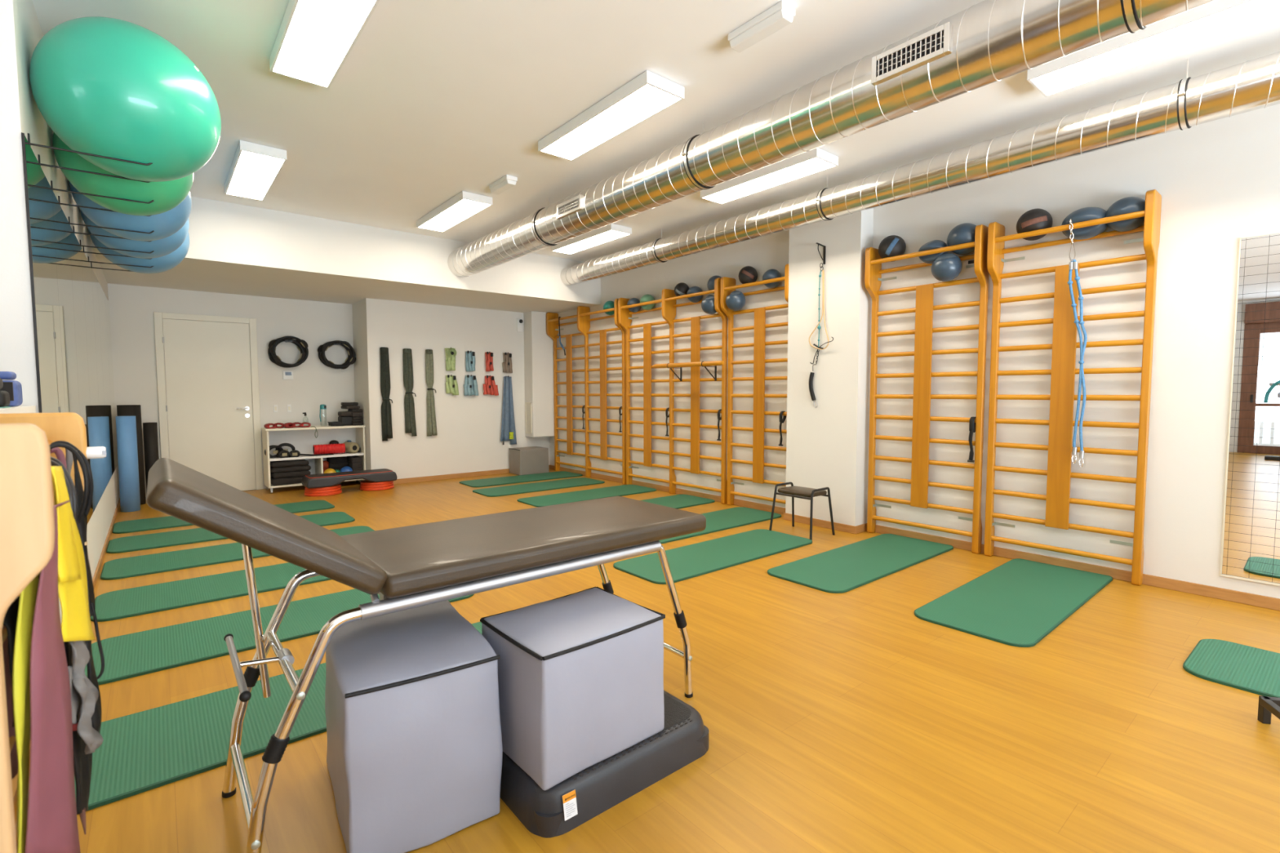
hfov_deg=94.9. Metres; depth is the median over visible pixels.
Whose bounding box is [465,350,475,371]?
band
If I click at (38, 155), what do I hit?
peg
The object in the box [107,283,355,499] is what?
wall
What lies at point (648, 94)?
ceiling light
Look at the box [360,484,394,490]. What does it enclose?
disc
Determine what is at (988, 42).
ventilation duct
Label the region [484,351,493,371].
band
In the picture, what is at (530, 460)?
cube
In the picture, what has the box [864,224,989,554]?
wall bars
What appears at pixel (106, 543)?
baseboard
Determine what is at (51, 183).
peg
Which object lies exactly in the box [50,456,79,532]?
tube
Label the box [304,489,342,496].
disc
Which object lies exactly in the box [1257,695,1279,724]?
frame
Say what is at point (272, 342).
ring
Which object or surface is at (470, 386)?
band
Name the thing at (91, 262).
peg
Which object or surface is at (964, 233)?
exercise ball
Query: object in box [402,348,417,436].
strap
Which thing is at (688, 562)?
exercise mat
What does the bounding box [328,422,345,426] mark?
tray
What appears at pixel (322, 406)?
water bottle
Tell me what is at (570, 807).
print
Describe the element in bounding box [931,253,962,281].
exercise ball
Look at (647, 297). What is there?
exercise ball
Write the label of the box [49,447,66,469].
tube
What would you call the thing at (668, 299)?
wall bars
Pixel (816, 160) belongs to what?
ceiling light
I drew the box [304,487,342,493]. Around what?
disc
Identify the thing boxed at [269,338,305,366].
ring
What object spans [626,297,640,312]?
exercise ball
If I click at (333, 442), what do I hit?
ball
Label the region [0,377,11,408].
weight
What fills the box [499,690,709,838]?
step
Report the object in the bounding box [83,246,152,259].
peg
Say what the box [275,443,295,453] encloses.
padded cuff
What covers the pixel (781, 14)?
emergency light
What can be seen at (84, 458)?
tube
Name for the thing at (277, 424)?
ankle cuff
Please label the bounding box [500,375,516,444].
band
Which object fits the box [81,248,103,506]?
wall mirror
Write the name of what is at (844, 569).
exercise mat
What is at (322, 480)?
step platform
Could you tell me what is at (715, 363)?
bar
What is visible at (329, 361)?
ring
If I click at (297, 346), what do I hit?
ring
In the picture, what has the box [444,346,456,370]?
band
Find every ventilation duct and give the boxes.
[447,0,1215,277]
[560,51,1279,285]
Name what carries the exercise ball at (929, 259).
on the wall bars at (923, 352)
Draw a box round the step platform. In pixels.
[301,468,397,488]
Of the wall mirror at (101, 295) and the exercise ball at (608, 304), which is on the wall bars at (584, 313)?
the exercise ball at (608, 304)
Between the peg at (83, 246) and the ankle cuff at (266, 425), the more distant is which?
the ankle cuff at (266, 425)
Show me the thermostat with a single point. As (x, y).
(286, 375)
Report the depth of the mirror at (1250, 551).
3.37 m
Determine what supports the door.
in the wall at (313, 384)
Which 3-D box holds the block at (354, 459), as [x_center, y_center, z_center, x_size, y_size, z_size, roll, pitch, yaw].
[-3.885,0.445,7.984,0.124,0.068,0.300,-3,4,-39]
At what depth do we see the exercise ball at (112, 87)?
2.48 m
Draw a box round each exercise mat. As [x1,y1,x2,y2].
[74,622,482,810]
[84,588,473,684]
[89,562,331,622]
[100,525,373,580]
[106,511,355,553]
[112,500,334,533]
[459,471,582,487]
[472,477,604,497]
[517,484,656,506]
[613,528,812,584]
[640,494,715,509]
[658,506,781,543]
[767,533,953,593]
[914,558,1112,647]
[1182,639,1279,697]
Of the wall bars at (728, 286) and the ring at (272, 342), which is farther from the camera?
the ring at (272, 342)
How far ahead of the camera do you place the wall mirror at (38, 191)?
2.51 m
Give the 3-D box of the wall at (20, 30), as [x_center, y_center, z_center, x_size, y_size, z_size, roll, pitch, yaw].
[-3.616,-0.462,3.490,0.395,3.020,7.780,-3,4,-39]
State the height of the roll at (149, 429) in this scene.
0.904 m
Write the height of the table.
1.058 m
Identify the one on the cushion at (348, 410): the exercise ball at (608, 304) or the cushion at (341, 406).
the cushion at (341, 406)
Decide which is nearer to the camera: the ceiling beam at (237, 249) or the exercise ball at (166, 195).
the exercise ball at (166, 195)
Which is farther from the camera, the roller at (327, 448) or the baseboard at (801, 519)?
the roller at (327, 448)
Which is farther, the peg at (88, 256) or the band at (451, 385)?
the band at (451, 385)
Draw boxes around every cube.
[324,600,502,852]
[480,586,665,791]
[508,446,548,475]
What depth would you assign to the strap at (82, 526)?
1.21 m
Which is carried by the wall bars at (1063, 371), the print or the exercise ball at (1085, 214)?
the exercise ball at (1085, 214)
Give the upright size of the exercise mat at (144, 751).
0.014 m
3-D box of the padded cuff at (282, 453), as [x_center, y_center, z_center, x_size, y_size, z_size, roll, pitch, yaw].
[-4.452,0.347,7.337,0.066,0.106,0.130,3,5,45]
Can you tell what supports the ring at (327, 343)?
hanging from the wall hook
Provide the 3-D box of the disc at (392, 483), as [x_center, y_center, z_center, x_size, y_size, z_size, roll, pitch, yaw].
[-3.401,0.750,7.597,0.405,0.034,0.373,-3,4,-39]
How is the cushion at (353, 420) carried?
on the cushion at (353, 423)
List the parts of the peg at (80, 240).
rod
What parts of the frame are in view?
leg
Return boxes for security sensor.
[516,318,523,332]
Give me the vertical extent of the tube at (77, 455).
0.165 m
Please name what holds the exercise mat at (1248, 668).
on the floor
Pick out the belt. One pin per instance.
(306, 455)
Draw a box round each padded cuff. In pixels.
[264,444,283,457]
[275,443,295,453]
[276,449,289,457]
[289,449,300,457]
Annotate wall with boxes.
[0,0,119,622]
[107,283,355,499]
[351,297,550,481]
[549,103,1279,598]
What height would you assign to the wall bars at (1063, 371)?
2.460 m
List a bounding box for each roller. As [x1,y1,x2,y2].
[312,443,345,454]
[343,441,359,453]
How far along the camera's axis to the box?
7.81 m
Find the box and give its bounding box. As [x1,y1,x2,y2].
[337,411,352,425]
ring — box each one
[267,337,301,368]
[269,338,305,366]
[269,342,302,363]
[272,336,308,366]
[275,337,306,367]
[317,341,349,366]
[319,342,351,368]
[321,340,355,368]
[324,341,353,366]
[326,342,349,368]
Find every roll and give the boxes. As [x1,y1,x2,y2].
[115,416,140,512]
[116,404,146,504]
[142,422,159,495]
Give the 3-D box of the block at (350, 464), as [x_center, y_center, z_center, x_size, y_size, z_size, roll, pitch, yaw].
[-3.885,0.515,7.988,0.124,0.068,0.300,-3,4,-39]
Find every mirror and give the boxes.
[21,132,65,413]
[52,190,79,415]
[68,222,96,523]
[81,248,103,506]
[91,268,108,491]
[97,279,115,481]
[105,295,118,468]
[1219,231,1279,586]
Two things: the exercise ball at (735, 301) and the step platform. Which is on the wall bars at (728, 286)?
the exercise ball at (735, 301)
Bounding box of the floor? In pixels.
[76,469,1279,852]
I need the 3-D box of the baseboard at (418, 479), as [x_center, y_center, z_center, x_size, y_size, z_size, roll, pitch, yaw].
[-2.505,0.707,8.612,2.695,0.068,0.014,-3,4,-39]
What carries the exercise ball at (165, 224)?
attached to the wall at (20, 30)
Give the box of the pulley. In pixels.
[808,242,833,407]
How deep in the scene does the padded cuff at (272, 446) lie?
7.33 m
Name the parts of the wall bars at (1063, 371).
post, rail, rail, post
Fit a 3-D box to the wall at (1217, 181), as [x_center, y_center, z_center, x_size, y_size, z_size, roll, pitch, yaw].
[2.241,-0.565,5.003,0.100,3.020,13.100,-3,4,-39]
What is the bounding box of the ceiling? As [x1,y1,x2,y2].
[32,0,1279,262]
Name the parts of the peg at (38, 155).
plate, rod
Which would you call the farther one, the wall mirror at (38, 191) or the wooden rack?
the wall mirror at (38, 191)
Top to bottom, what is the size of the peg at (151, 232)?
0.070 m
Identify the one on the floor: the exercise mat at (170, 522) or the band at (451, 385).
the exercise mat at (170, 522)
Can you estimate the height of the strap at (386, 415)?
1.240 m
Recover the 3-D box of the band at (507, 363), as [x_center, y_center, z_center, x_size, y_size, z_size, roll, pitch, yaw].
[-2.006,-0.964,8.872,0.141,0.312,0.097,-3,4,-39]
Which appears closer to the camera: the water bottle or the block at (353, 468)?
the water bottle
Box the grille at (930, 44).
[877,31,943,75]
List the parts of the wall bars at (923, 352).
post, rail, rail, strap handle, post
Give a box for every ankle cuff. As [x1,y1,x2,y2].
[263,422,276,428]
[275,422,284,427]
[283,422,294,427]
[293,422,301,427]
[299,422,311,427]
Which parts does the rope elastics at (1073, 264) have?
chain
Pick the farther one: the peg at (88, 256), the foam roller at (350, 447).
the foam roller at (350, 447)
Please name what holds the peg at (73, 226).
attached to the wall at (20, 30)
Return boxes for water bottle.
[319,404,326,422]
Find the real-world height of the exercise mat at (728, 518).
0.014 m
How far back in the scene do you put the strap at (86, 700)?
1.11 m
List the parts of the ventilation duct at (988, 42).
grille frame, grille frame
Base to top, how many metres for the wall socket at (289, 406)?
0.100 m
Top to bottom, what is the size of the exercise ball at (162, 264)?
0.636 m
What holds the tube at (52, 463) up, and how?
hanging from the wooden rack
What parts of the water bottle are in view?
lid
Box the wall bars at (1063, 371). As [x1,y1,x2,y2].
[983,189,1161,586]
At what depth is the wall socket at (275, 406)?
7.62 m
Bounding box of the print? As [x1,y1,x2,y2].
[565,803,575,817]
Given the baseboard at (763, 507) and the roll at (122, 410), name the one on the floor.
the roll at (122, 410)
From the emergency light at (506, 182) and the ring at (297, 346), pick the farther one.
the ring at (297, 346)
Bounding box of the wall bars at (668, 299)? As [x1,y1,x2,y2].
[617,277,727,504]
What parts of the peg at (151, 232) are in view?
rod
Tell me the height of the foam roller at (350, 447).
0.142 m
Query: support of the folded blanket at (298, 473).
on the folded blanket at (286, 481)
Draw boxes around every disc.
[304,484,341,490]
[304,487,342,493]
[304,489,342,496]
[360,480,393,485]
[360,482,394,488]
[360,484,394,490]
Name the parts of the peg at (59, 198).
rod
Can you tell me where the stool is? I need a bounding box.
[768,481,835,540]
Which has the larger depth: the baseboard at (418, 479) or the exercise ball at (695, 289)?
the baseboard at (418, 479)
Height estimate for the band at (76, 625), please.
0.383 m
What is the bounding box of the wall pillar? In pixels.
[785,208,873,526]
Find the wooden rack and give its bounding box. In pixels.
[0,412,106,852]
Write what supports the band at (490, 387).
hanging from the wall at (468, 438)
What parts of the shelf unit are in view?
panel, panel, panel, panel, panel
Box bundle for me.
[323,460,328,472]
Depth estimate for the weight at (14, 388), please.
2.08 m
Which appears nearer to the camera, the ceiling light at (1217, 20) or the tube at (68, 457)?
the tube at (68, 457)
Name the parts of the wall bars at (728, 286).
post, rail, rail, strap handle, post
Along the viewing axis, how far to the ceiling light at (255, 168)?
4.51 m
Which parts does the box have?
lid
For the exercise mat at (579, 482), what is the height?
0.014 m
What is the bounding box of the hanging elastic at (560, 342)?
[558,316,565,355]
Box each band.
[2,500,80,852]
[12,572,40,852]
[50,466,95,641]
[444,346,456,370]
[445,374,458,395]
[463,374,479,395]
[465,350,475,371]
[483,374,498,395]
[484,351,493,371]
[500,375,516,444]
[502,352,512,373]
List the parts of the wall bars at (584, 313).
post, rail, rail, strap handle, post, rail, rail, post, strap handle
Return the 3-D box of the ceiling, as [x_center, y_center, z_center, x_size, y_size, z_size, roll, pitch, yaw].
[-2.381,-1.885,1.103,12.080,0.100,13.100,-3,4,-39]
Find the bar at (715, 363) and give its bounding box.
[653,360,724,381]
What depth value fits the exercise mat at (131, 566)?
4.32 m
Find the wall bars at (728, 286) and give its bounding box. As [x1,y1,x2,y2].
[720,263,789,505]
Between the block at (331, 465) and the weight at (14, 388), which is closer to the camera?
the weight at (14, 388)
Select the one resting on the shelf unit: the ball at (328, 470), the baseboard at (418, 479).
the ball at (328, 470)
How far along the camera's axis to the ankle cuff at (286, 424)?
7.36 m
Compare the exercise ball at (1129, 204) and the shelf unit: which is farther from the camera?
the shelf unit
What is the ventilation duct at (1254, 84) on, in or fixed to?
hanging from the ceiling
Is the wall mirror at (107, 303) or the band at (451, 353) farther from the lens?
the band at (451, 353)
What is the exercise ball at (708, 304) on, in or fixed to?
on the wall bars at (668, 299)
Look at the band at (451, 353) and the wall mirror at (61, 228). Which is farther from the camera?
the band at (451, 353)
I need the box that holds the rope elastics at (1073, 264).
[1066,218,1087,467]
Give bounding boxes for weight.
[0,371,22,406]
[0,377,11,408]
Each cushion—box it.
[340,405,359,408]
[341,402,358,405]
[347,408,362,412]
[351,412,362,417]
[351,417,363,419]
[351,419,362,422]
[351,422,363,425]
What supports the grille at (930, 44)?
attached to the ventilation duct at (988, 42)
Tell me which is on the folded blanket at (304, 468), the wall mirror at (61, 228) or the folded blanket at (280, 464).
the folded blanket at (280, 464)
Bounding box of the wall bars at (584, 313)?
[546,298,626,484]
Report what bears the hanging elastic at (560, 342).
hanging from the wall bars at (584, 313)
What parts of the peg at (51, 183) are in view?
rod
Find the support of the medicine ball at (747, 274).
on the wall bars at (728, 286)
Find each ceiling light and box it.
[224,140,287,200]
[269,0,379,88]
[416,191,493,231]
[537,70,684,160]
[551,223,631,254]
[700,147,838,204]
[1026,0,1279,97]
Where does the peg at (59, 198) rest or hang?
attached to the wall at (20, 30)
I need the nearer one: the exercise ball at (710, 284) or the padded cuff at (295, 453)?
the exercise ball at (710, 284)
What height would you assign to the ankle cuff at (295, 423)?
0.071 m
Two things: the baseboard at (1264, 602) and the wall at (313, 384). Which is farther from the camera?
the wall at (313, 384)
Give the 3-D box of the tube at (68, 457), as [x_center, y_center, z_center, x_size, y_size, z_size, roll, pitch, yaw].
[-1.205,0.083,1.233,0.033,0.106,0.030,0,3,8]
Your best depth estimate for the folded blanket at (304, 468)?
7.35 m
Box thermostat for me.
[282,370,293,379]
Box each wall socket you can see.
[273,404,277,412]
[287,404,291,412]
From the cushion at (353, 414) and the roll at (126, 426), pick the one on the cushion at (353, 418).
the cushion at (353, 414)
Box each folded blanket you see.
[270,458,309,467]
[270,465,311,473]
[270,470,311,478]
[270,476,302,485]
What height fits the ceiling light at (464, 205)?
0.069 m
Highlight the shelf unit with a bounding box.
[261,425,365,493]
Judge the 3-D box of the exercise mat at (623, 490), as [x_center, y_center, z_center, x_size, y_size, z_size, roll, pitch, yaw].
[-0.600,0.822,7.073,1.720,0.014,0.585,-3,4,-39]
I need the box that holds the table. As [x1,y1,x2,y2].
[146,457,706,852]
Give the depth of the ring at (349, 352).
7.96 m
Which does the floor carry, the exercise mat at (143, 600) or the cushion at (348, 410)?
the exercise mat at (143, 600)
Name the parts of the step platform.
orange trim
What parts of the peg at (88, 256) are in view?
rod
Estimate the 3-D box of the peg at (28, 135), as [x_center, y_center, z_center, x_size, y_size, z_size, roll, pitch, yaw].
[-2.330,-1.161,2.508,0.395,0.070,0.016,-3,4,-39]
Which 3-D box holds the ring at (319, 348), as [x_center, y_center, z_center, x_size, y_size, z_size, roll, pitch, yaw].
[-4.171,-0.981,8.018,0.413,0.363,0.058,-3,4,-39]
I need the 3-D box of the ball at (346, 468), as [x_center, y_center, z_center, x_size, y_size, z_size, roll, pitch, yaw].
[-3.918,0.615,7.837,0.164,0.164,0.164,-3,4,-39]
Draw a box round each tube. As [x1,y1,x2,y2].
[48,443,88,524]
[49,440,93,515]
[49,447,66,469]
[50,442,73,474]
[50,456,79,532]
[50,459,75,519]
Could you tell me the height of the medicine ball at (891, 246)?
0.212 m
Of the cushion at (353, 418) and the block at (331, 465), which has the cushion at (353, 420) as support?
the cushion at (353, 418)
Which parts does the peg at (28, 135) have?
plate, rod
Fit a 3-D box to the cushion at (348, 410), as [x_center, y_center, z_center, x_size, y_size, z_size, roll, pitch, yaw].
[-3.856,-0.218,7.950,0.134,0.045,0.242,-3,4,-39]
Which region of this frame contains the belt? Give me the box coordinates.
[299,453,333,456]
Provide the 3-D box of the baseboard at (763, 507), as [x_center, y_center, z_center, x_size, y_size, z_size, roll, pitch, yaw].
[0.050,0.759,7.655,0.014,0.068,4.745,-3,4,-39]
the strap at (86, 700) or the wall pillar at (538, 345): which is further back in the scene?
the wall pillar at (538, 345)
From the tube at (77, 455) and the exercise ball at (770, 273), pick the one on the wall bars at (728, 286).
the exercise ball at (770, 273)
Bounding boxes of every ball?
[29,16,221,182]
[53,132,193,215]
[69,182,191,240]
[80,208,189,258]
[88,229,189,273]
[323,468,336,473]
[328,440,338,444]
[339,466,352,471]
[603,300,613,315]
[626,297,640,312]
[640,293,654,310]
[674,282,688,296]
[686,285,702,302]
[701,294,716,314]
[706,275,721,293]
[725,290,745,311]
[738,266,757,284]
[762,268,781,288]
[878,235,906,262]
[918,240,948,263]
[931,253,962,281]
[946,222,976,254]
[1016,208,1052,240]
[1061,206,1107,239]
[1106,196,1145,231]
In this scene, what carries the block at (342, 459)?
on the block at (331, 465)
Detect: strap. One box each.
[3,596,19,727]
[63,640,103,835]
[71,450,104,679]
[379,346,392,440]
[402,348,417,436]
[425,349,437,435]
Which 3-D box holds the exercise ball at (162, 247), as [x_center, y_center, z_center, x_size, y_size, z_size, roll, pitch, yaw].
[-3.693,-1.550,4.311,0.608,0.608,0.608,-3,4,-39]
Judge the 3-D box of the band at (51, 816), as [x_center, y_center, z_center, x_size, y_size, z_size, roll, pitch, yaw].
[-0.988,0.407,0.957,0.093,0.734,0.137,-2,4,-34]
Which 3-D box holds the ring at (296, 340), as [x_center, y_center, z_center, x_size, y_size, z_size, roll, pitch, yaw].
[-4.540,-0.955,7.610,0.390,0.376,0.058,-3,4,-39]
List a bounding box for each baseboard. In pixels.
[92,497,119,589]
[393,465,549,484]
[549,464,785,514]
[783,512,866,533]
[875,524,1279,610]
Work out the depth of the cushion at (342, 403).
7.82 m
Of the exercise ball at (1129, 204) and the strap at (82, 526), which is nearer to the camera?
the strap at (82, 526)
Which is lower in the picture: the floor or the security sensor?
the floor
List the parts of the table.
ratchet handle, ratchet arm, leg, leg, frame, mattress, leg, leg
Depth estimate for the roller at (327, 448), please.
7.66 m
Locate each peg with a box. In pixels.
[27,133,152,165]
[37,154,150,182]
[50,180,154,204]
[57,195,151,216]
[68,216,154,233]
[72,226,151,241]
[80,240,154,253]
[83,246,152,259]
[88,256,153,267]
[90,262,132,271]
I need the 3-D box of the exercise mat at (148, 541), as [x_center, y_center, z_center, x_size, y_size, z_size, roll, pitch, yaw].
[-3.606,0.933,5.315,1.800,0.014,0.585,-3,4,-39]
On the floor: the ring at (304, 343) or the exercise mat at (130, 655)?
the exercise mat at (130, 655)
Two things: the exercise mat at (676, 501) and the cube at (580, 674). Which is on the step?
the cube at (580, 674)
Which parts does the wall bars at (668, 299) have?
post, rail, rail, strap handle, post, rail, rail, strap handle, post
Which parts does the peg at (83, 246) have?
rod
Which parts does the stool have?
leg, leg, seat, rail, leg, leg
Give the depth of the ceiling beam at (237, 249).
6.41 m
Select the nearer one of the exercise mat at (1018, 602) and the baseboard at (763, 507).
the exercise mat at (1018, 602)
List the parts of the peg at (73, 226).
rod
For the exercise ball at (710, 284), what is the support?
on the wall bars at (668, 299)
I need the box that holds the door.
[153,311,262,490]
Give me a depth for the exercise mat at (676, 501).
6.62 m
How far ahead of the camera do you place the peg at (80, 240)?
4.15 m
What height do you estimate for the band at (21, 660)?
0.659 m
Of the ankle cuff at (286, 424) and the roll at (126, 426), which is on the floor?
the roll at (126, 426)
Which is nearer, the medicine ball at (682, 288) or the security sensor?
the medicine ball at (682, 288)
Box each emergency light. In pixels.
[488,174,517,195]
[728,0,795,52]
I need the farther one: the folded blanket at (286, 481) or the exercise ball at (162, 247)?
the folded blanket at (286, 481)
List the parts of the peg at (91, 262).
rod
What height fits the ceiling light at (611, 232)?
0.069 m
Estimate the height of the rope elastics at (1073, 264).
1.638 m
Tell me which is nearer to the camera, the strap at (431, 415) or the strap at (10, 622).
the strap at (10, 622)
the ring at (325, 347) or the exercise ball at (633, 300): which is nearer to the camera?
the exercise ball at (633, 300)
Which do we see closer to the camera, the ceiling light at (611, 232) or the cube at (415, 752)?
the cube at (415, 752)
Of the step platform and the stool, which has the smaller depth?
the stool
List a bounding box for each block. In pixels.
[326,456,347,462]
[328,462,347,468]
[346,455,362,462]
[347,461,362,468]
[347,466,362,471]
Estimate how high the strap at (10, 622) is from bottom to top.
0.208 m
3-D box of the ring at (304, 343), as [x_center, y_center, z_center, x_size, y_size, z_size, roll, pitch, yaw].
[-4.487,-0.969,7.549,0.404,0.389,0.058,-3,4,-39]
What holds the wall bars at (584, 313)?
attached to the wall at (1217, 181)
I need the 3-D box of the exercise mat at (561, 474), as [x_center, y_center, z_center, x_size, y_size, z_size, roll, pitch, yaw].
[-1.666,0.744,8.395,1.720,0.014,0.585,-3,4,-38]
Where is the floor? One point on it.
(852, 721)
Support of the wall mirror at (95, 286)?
attached to the wall at (20, 30)
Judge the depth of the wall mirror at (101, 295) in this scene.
5.57 m
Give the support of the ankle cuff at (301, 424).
on the shelf unit
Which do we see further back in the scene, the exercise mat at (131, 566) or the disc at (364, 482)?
the disc at (364, 482)
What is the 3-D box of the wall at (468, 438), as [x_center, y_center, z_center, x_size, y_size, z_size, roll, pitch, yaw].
[-2.760,-0.785,8.843,2.715,3.020,0.800,-3,4,-39]
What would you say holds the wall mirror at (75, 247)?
attached to the wall at (20, 30)
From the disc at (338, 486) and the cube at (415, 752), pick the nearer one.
the cube at (415, 752)
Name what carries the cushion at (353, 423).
on the shelf unit
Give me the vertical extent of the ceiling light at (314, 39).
0.069 m

